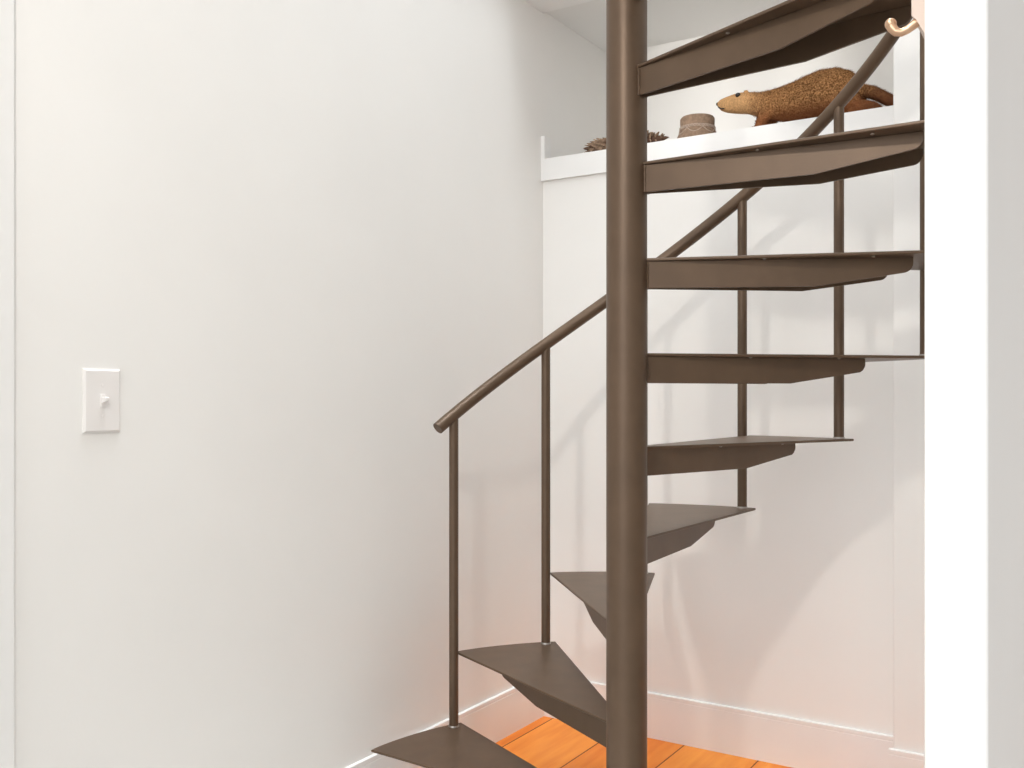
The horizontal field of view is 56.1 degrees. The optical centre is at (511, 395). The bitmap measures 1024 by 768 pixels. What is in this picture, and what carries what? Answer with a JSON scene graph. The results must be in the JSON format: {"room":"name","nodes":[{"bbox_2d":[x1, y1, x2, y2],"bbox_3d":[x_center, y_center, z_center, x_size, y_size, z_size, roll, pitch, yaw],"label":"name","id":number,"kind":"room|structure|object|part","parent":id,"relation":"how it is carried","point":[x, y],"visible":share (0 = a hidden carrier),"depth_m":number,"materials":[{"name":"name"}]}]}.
{"room":"stairwell","nodes":[
{"label":"stairwell","id":0,"kind":"room"},
{"bbox_2d":[14,0,605,767],"bbox_3d":[-1.307,-0.361,1.224,0.120,2.940,6.130,0,0,32],"label":"wall","id":1,"kind":"structure","parent":0,"point":[297,235],"depth_m":2.28,"materials":[{"name":"white paint"}]},
{"bbox_2d":[0,0,13,767],"bbox_3d":[-0.947,-0.111,1.667,0.012,2.440,0.165,0,0,32],"label":"trim","id":2,"kind":"structure","parent":1,"relation":"attached to","point":[6,6],"depth_m":1.72,"materials":[{"name":"white paint"}]},
{"bbox_2d":[82,368,119,432],"bbox_3d":[-0.801,0.009,1.888,0.022,0.125,0.081,0,0,32],"label":"light switch","id":3,"kind":"object","parent":1,"relation":"attached to","point":[100,387],"visible":1,"depth_m":1.89,"materials":[{"name":"white plastic"}]},
{"bbox_2d":[345,687,543,767],"bbox_3d":[-0.396,1.036,2.538,0.010,0.146,1.895,0,0,32],"label":"baseboard","id":4,"kind":"structure","parent":1,"relation":"attached to","point":[501,715],"depth_m":3.06,"materials":[{"name":"white paint"}]},
{"bbox_2d":[524,0,593,12],"bbox_3d":[0.757,-1.456,0.435,4.210,0.250,4.210,0,0,32],"label":"ceiling","id":5,"kind":"structure","parent":0,"point":[544,6],"depth_m":3.26,"materials":[{"name":"paint"}]},
{"bbox_2d":[496,716,791,767],"bbox_3d":[0.366,1.149,-0.069,4.330,0.080,5.740,0,0,32],"label":"floor","id":6,"kind":"structure","parent":0,"point":[547,742],"depth_m":2.99,"materials":[{"name":"orange wood"}]},
{"bbox_2d":[371,0,924,767],"bbox_3d":[0.398,-0.441,2.105,1.148,3.100,1.478,0,0,-21],"label":"spiral staircase","id":7,"kind":"structure","parent":6,"relation":"on","point":[639,533],"depth_m":2.01,"materials":[{"name":"brown metal"}]},
{"bbox_3d":[0.450,-0.943,2.093,1.055,2.091,1.477,0,0,-13],"label":"handrail","id":8,"kind":"part","parent":7,"relation":"part of","materials":[{"name":"brown metal"}]},
{"bbox_2d":[543,0,924,753],"bbox_3d":[2.023,-0.361,2.430,4.210,2.940,0.725,0,0,32],"label":"wall","id":9,"kind":"structure","parent":0,"point":[808,603],"depth_m":2.93,"materials":[{"name":"white paint"}]},
{"bbox_2d":[541,105,892,181],"bbox_3d":[0.738,-0.822,3.240,1.172,0.155,0.534,0,0,32],"label":"shelf","id":10,"kind":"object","parent":9,"relation":"attached to","point":[594,162],"depth_m":3.00,"materials":[{"name":"white paint"}]},
{"bbox_2d":[583,137,605,151],"bbox_3d":[0.310,-0.850,3.274,0.150,0.060,0.063,0,0,32],"label":"pine cone","id":11,"kind":"object","parent":10,"relation":"on","point":[599,144],"visible":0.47,"depth_m":3.26,"materials":[{"name":"brown plant"}]},
{"bbox_2d":[647,130,668,142],"bbox_3d":[0.454,-0.851,3.196,0.150,0.062,0.063,0,0,32],"label":"pine cone","id":12,"kind":"object","parent":10,"relation":"on","point":[651,136],"visible":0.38,"depth_m":3.17,"materials":[{"name":"brown plant"}]},
{"bbox_2d":[677,113,715,137],"bbox_3d":[0.599,-0.861,3.105,0.143,0.082,0.143,0,0,32],"label":"woven pot","id":13,"kind":"object","parent":10,"relation":"on","point":[695,124],"visible":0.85,"depth_m":3.06,"materials":[{"name":"brown wicker"}]},
{"bbox_3d":[0.598,-0.849,3.106,0.124,0.018,0.126,0,0,32],"label":"swag trim","id":14,"kind":"part","parent":13,"relation":"part of","materials":[{"name":"beige wicker"}]},
{"bbox_2d":[716,67,892,126],"bbox_3d":[0.900,-0.908,2.940,0.575,0.177,0.157,0,0,31],"label":"stuffed marmot","id":15,"kind":"object","parent":10,"relation":"on","point":[808,96],"visible":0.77,"depth_m":2.90,"materials":[{"name":"brown fur"}]},
{"bbox_2d":[544,681,892,767],"bbox_3d":[0.600,1.036,3.022,1.172,0.146,0.010,0,0,32],"label":"baseboard","id":16,"kind":"structure","parent":9,"relation":"attached to","point":[755,735],"depth_m":2.92,"materials":[{"name":"white paint"}]},
{"bbox_2d":[888,748,924,767],"bbox_3d":[1.202,1.036,2.516,0.407,0.146,0.010,0,0,32],"label":"baseboard","id":17,"kind":"structure","parent":9,"relation":"attached to","point":[897,758],"depth_m":2.60,"materials":[{"name":"white paint"}]},
{"bbox_2d":[925,0,1023,767],"bbox_3d":[0.868,-0.361,1.568,0.045,2.940,1.968,0,0,32],"label":"door frame","id":18,"kind":"structure","parent":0,"point":[974,49],"depth_m":0.74,"materials":[{"name":"white paint"}]},
{"bbox_2d":[885,0,924,39],"bbox_3d":[0.401,-0.430,0.922,0.050,0.286,0.180,0,0,32],"label":"hook","id":19,"kind":"object","parent":18,"relation":"attached to","point":[917,6],"visible":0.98,"depth_m":0.85,"materials":[{"name":"pink paint"}]}
]}

